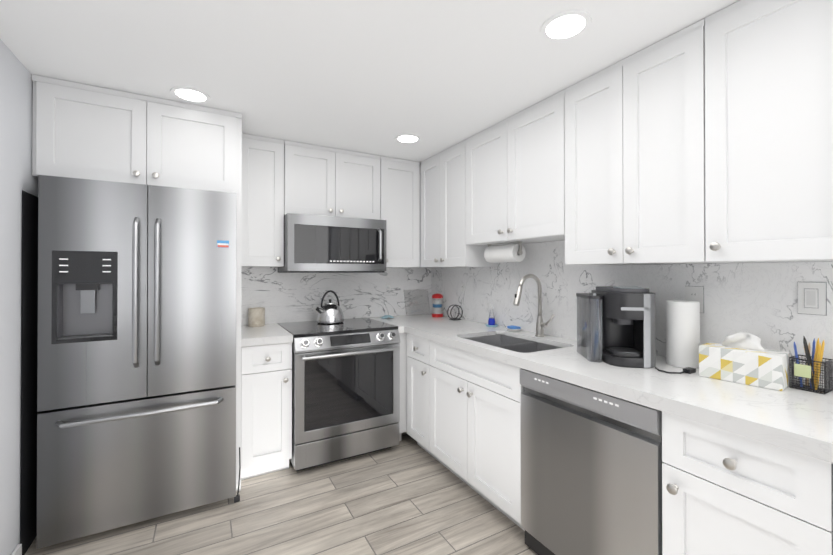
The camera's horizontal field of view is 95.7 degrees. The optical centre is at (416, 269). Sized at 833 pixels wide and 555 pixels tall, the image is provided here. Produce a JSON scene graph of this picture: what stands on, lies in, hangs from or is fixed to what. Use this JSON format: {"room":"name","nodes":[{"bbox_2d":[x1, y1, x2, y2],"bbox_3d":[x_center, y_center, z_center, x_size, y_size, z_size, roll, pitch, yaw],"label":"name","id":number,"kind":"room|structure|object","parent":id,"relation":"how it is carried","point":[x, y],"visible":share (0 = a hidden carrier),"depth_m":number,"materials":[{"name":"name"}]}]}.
{"room":"kitchen","nodes":[
{"label":"kitchen","id":0,"kind":"room"},
{"bbox_2d":[0,39,37,554],"bbox_3d":[-0.921,0.183,0.029,0.100,2.285,5.400,0,0,-29],"label":"wall","id":1,"kind":"structure","parent":0,"point":[17,177],"depth_m":1.65,"materials":[{"name":"white paint"}]},
{"bbox_2d":[11,544,21,554],"bbox_3d":[-1.510,1.287,1.194,0.013,0.090,1.180,0,0,-29],"label":"baseboard","id":2,"kind":"structure","parent":1,"relation":"attached to","point":[17,550],"depth_m":1.69,"materials":[{"name":"white wood"}]},
{"bbox_2d":[25,432,537,554],"bbox_3d":[0.300,1.379,0.707,2.900,0.100,5.600,0,0,-29],"label":"floor","id":3,"kind":"structure","parent":0,"point":[408,495],"depth_m":2.01,"materials":[{"name":"brown wood"}]},
{"bbox_2d":[20,175,240,554],"bbox_3d":[-1.581,0.447,2.251,0.920,1.780,0.857,0,0,-29],"label":"fridge","id":4,"kind":"object","parent":3,"relation":"on","point":[128,361],"visible":1,"depth_m":1.90,"materials":[{"name":"grey metal"}]},
{"bbox_2d":[32,74,241,491],"bbox_3d":[-1.616,0.197,2.325,0.929,2.282,0.709,0,0,-29],"label":"cabinet","id":5,"kind":"object","parent":3,"relation":"on","point":[82,131],"visible":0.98,"depth_m":2.03,"materials":[{"name":"white paint"}]},
{"bbox_2d":[241,343,291,479],"bbox_3d":[-1.089,0.906,2.645,0.302,0.866,0.659,0,0,-29],"label":"base cabinet","id":6,"kind":"object","parent":3,"relation":"on","point":[266,409],"visible":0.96,"depth_m":2.39,"materials":[{"name":"white paint"}]},
{"bbox_2d":[241,323,292,346],"bbox_3d":[-1.092,0.449,2.653,0.305,0.048,0.647,0,0,-29],"label":"countertop","id":7,"kind":"structure","parent":6,"relation":"on","point":[269,334],"depth_m":2.43,"materials":[{"name":"stone"}]},
{"bbox_2d":[248,307,264,326],"bbox_3d":[-1.208,0.358,2.848,0.116,0.135,0.116,0,0,-29],"label":"canister","id":8,"kind":"object","parent":7,"relation":"on","point":[256,316],"visible":1,"depth_m":2.80,"materials":[{"name":"ceramic"}]},
{"bbox_2d":[278,317,399,470],"bbox_3d":[-0.595,0.881,2.855,0.756,0.918,0.722,0,0,-29],"label":"range","id":9,"kind":"object","parent":3,"relation":"on","point":[346,389],"visible":1,"depth_m":2.58,"materials":[{"name":"silver metal"}]},
{"bbox_2d":[316,290,343,323],"bbox_3d":[-0.700,0.294,3.018,0.236,0.257,0.217,0,0,-29],"label":"kettle","id":10,"kind":"object","parent":9,"relation":"on","point":[329,312],"visible":1,"depth_m":2.95,"materials":[{"name":"silver metal"}]},
{"bbox_2d":[398,333,406,440],"bbox_3d":[-0.261,0.909,3.129,0.083,0.866,0.625,0,0,-29],"label":"cabinet filler","id":11,"kind":"object","parent":3,"relation":"on","point":[403,385],"visible":0.24,"depth_m":2.86,"materials":[{"name":"white paint"}]},
{"bbox_2d":[407,333,440,462],"bbox_3d":[0.268,0.907,2.846,0.659,0.866,0.315,0,0,-29],"label":"base cabinet","id":12,"kind":"object","parent":3,"relation":"on","point":[418,389],"visible":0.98,"depth_m":2.71,"materials":[{"name":"white paint"}]},
{"bbox_2d":[429,340,524,530],"bbox_3d":[0.555,0.905,2.335,0.659,0.866,0.852,0,0,-29],"label":"base cabinet","id":13,"kind":"object","parent":3,"relation":"on","point":[474,422],"visible":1,"depth_m":2.11,"materials":[{"name":"white paint"}]},
{"bbox_2d":[369,313,832,462],"bbox_3d":[0.736,0.446,1.976,0.697,0.048,3.617,0,0,-29],"label":"countertop","id":14,"kind":"structure","parent":13,"relation":"on","point":[795,420],"depth_m":1.33,"materials":[{"name":"stone"}]},
{"bbox_2d":[381,315,393,318],"bbox_3d":[-0.259,0.413,3.323,0.112,0.028,0.073,0,0,-29],"label":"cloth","id":15,"kind":"object","parent":14,"relation":"on","point":[385,317],"visible":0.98,"depth_m":3.30,"materials":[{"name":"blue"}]},
{"bbox_2d":[404,289,429,315],"bbox_3d":[0.006,0.309,3.582,0.255,0.240,0.062,0,0,-29],"label":"board","id":16,"kind":"object","parent":14,"relation":"on","point":[416,301],"visible":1,"depth_m":3.58,"materials":[{"name":"grey stone"}]},
{"bbox_2d":[432,293,442,316],"bbox_3d":[0.191,0.322,3.432,0.104,0.212,0.104,0,0,-29],"label":"jar","id":17,"kind":"object","parent":14,"relation":"on","point":[437,304],"visible":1,"depth_m":3.39,"materials":[{"name":"red plastic"}]},
{"bbox_2d":[447,305,462,319],"bbox_3d":[0.329,0.364,3.217,0.126,0.126,0.080,0,0,-29],"label":"holder","id":18,"kind":"object","parent":14,"relation":"on","point":[458,313],"visible":1,"depth_m":3.21,"materials":[{"name":"black metal"}]},
{"bbox_2d":[485,304,497,326],"bbox_3d":[0.564,0.342,2.827,0.100,0.166,0.100,0,0,-29],"label":"soap dispenser","id":19,"kind":"object","parent":14,"relation":"on","point":[491,321],"visible":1,"depth_m":2.81,"materials":[{"name":"blue plastic"}]},
{"bbox_2d":[465,335,562,352],"bbox_3d":[0.571,0.547,2.274,0.459,0.190,0.670,0,0,-29],"label":"sink","id":20,"kind":"object","parent":14,"relation":"in","point":[515,344],"visible":0.12,"depth_m":2.36,"materials":[{"name":"silver metal"}]},
{"bbox_2d":[506,325,522,330],"bbox_3d":[0.679,0.409,2.628,0.116,0.030,0.116,0,0,-29],"label":"dish","id":21,"kind":"object","parent":14,"relation":"on","point":[513,328],"visible":1,"depth_m":2.60,"materials":[{"name":"plastic"}]},
{"bbox_2d":[513,274,554,336],"bbox_3d":[0.719,0.225,2.325,0.252,0.397,0.130,0,0,-29],"label":"faucet","id":22,"kind":"object","parent":14,"relation":"on","point":[541,325],"visible":1,"depth_m":2.38,"materials":[{"name":"silver metal"}]},
{"bbox_2d":[576,286,655,367],"bbox_3d":[0.932,0.247,1.779,0.266,0.346,0.336,0,0,9],"label":"coffee maker","id":23,"kind":"object","parent":14,"relation":"on","point":[616,325],"visible":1,"depth_m":1.69,"materials":[{"name":"grey plastic"}]},
{"bbox_2d":[655,367,696,373],"bbox_3d":[1.065,0.411,1.561,0.141,0.016,0.114,0,0,-29],"label":"plug","id":24,"kind":"object","parent":14,"relation":"on","point":[689,370],"visible":1,"depth_m":1.52,"materials":[{"name":"grey plastic"}]},
{"bbox_2d":[666,300,699,367],"bbox_3d":[1.173,0.279,1.661,0.122,0.280,0.122,0,0,-29],"label":"paper towel roll","id":25,"kind":"object","parent":14,"relation":"on","point":[682,332],"visible":0.92,"depth_m":1.61,"materials":[{"name":"white paper"}]},
{"bbox_2d":[699,332,789,390],"bbox_3d":[1.231,0.327,1.424,0.120,0.183,0.240,0,0,-36],"label":"tissue box","id":26,"kind":"object","parent":14,"relation":"on","point":[744,358],"visible":1,"depth_m":1.39,"materials":[{"name":"white cardboard"}]},
{"bbox_2d":[789,336,832,393],"bbox_3d":[1.379,0.325,1.318,0.091,0.184,0.090,0,0,-29],"label":"pencil cup","id":27,"kind":"object","parent":14,"relation":"on","point":[810,369],"visible":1,"depth_m":1.30,"materials":[{"name":"grey metal"}]},
{"bbox_2d":[520,368,662,554],"bbox_3d":[0.911,0.903,1.678,0.606,0.862,0.632,0,0,-29],"label":"dishwasher","id":28,"kind":"object","parent":3,"relation":"on","point":[591,472],"visible":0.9,"depth_m":1.49,"materials":[{"name":"grey metal"}]},
{"bbox_2d":[662,411,832,554],"bbox_3d":[1.174,0.899,1.232,0.659,0.866,0.392,0,0,-29],"label":"base cabinet","id":29,"kind":"object","parent":3,"relation":"on","point":[724,492],"visible":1,"depth_m":1.08,"materials":[{"name":"white paint"}]},
{"bbox_2d":[0,0,739,165],"bbox_3d":[0.300,-1.006,0.720,2.900,0.100,5.600,0,0,-29],"label":"ceiling","id":30,"kind":"structure","parent":0,"point":[374,77],"depth_m":1.67,"materials":[{"name":"white paint"}]},
{"bbox_2d":[170,86,210,102],"bbox_3d":[-1.223,-0.945,2.044,0.190,0.006,0.190,0,0,-29],"label":"recessed light","id":31,"kind":"object","parent":30,"relation":"in","point":[190,94],"visible":1,"depth_m":2.03,"materials":[{"name":"white plastic"}]},
{"bbox_2d":[395,134,420,143],"bbox_3d":[-0.064,-0.942,2.717,0.190,0.006,0.190,0,0,-29],"label":"recessed light","id":32,"kind":"object","parent":30,"relation":"in","point":[407,138],"visible":1,"depth_m":2.70,"materials":[{"name":"white plastic"}]},
{"bbox_2d":[540,10,591,41],"bbox_3d":[0.582,-0.948,1.474,0.190,0.006,0.190,0,0,-29],"label":"recessed light","id":33,"kind":"object","parent":30,"relation":"in","point":[567,25],"visible":1,"depth_m":1.46,"materials":[{"name":"white plastic"}]},
{"bbox_2d":[459,261,832,341],"bbox_3d":[1.521,0.190,1.399,0.100,2.285,5.400,0,0,-29],"label":"wall","id":34,"kind":"structure","parent":0,"point":[706,263],"depth_m":1.68,"materials":[{"name":"white paint"}]},
{"bbox_2d":[420,139,497,267],"bbox_3d":[0.320,-0.480,3.072,0.354,0.920,0.655,0,0,-29],"label":"upper cabinet","id":35,"kind":"object","parent":34,"relation":"attached to","point":[443,244],"visible":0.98,"depth_m":2.94,"materials":[{"name":"white paint"}]},
{"bbox_2d":[466,89,564,245],"bbox_3d":[0.690,-0.563,2.414,0.354,0.762,0.850,0,0,-29],"label":"upper cabinet","id":36,"kind":"object","parent":34,"relation":"attached to","point":[515,177],"visible":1,"depth_m":2.27,"materials":[{"name":"white paint"}]},
{"bbox_2d":[484,241,525,262],"bbox_3d":[0.595,-0.115,2.560,0.118,0.130,0.316,0,0,-29],"label":"paper towel holder","id":37,"kind":"object","parent":36,"relation":"attached to","point":[507,253],"visible":1,"depth_m":2.48,"materials":[{"name":"white paper"}]},
{"bbox_2d":[431,240,832,386],"bbox_3d":[1.032,0.120,2.143,0.018,0.604,3.617,0,0,-29],"label":"backsplash","id":38,"kind":"structure","parent":34,"relation":"attached to","point":[760,300],"depth_m":1.83,"materials":[{"name":"stone"}]},
{"bbox_2d":[685,286,703,312],"bbox_3d":[1.259,0.134,1.711,0.009,0.120,0.076,0,0,-29],"label":"duplex electrical outlet","id":39,"kind":"object","parent":38,"relation":"attached to","point":[694,293],"visible":0.54,"depth_m":1.70,"materials":[{"name":"white plastic"}]},
{"bbox_2d":[797,282,826,315],"bbox_3d":[1.445,0.105,1.379,0.010,0.120,0.076,0,0,-29],"label":"dimmer switch","id":40,"kind":"object","parent":38,"relation":"attached to","point":[812,298],"visible":1,"depth_m":1.37,"materials":[{"name":"white plastic"}]},
{"bbox_2d":[564,19,727,264],"bbox_3d":[1.054,-0.487,1.765,0.354,0.920,0.631,0,0,-29],"label":"upper cabinet","id":41,"kind":"object","parent":34,"relation":"attached to","point":[635,159],"visible":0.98,"depth_m":1.63,"materials":[{"name":"white paint"}]},
{"bbox_2d":[705,0,832,262],"bbox_3d":[1.305,-0.490,1.317,0.354,0.920,0.391,0,0,-29],"label":"upper cabinet","id":42,"kind":"object","parent":34,"relation":"attached to","point":[768,130],"visible":1,"depth_m":1.26,"materials":[{"name":"white paint"}]},
{"bbox_3d":[-1.045,0.199,3.112,2.900,2.285,0.100,0,0,-29],"label":"wall","id":43,"kind":"structure","parent":0,"visible":0},
{"bbox_2d":[242,133,283,266],"bbox_3d":[-1.164,-0.482,2.785,0.302,0.920,0.354,0,0,-29],"label":"upper cabinet","id":44,"kind":"object","parent":43,"relation":"attached to","point":[262,201],"visible":1,"depth_m":2.67,"materials":[{"name":"white paint"}]},
{"bbox_2d":[284,140,379,219],"bbox_3d":[-0.698,-0.669,3.047,0.757,0.543,0.354,0,0,-29],"label":"upper cabinet","id":45,"kind":"object","parent":43,"relation":"attached to","point":[323,181],"visible":0.96,"depth_m":2.90,"materials":[{"name":"white paint"}]},
{"bbox_2d":[278,213,385,272],"bbox_3d":[-0.661,-0.185,2.979,0.756,0.417,0.458,0,0,-29],"label":"microwave","id":46,"kind":"object","parent":45,"relation":"attached to","point":[321,244],"visible":1,"depth_m":2.79,"materials":[{"name":"silver metal"}]},
{"bbox_2d":[241,267,430,325],"bbox_3d":[-0.618,0.205,3.280,1.744,0.446,0.018,0,0,-29],"label":"backsplash","id":47,"kind":"structure","parent":43,"relation":"attached to","point":[284,297],"depth_m":3.18,"materials":[{"name":"stone"}]},
{"bbox_2d":[380,156,419,267],"bbox_3d":[-0.203,-0.479,3.324,0.370,0.920,0.354,0,0,-29],"label":"upper cabinet","id":48,"kind":"object","parent":43,"relation":"attached to","point":[400,196],"visible":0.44,"depth_m":3.21,"materials":[{"name":"white paint"}]}
]}

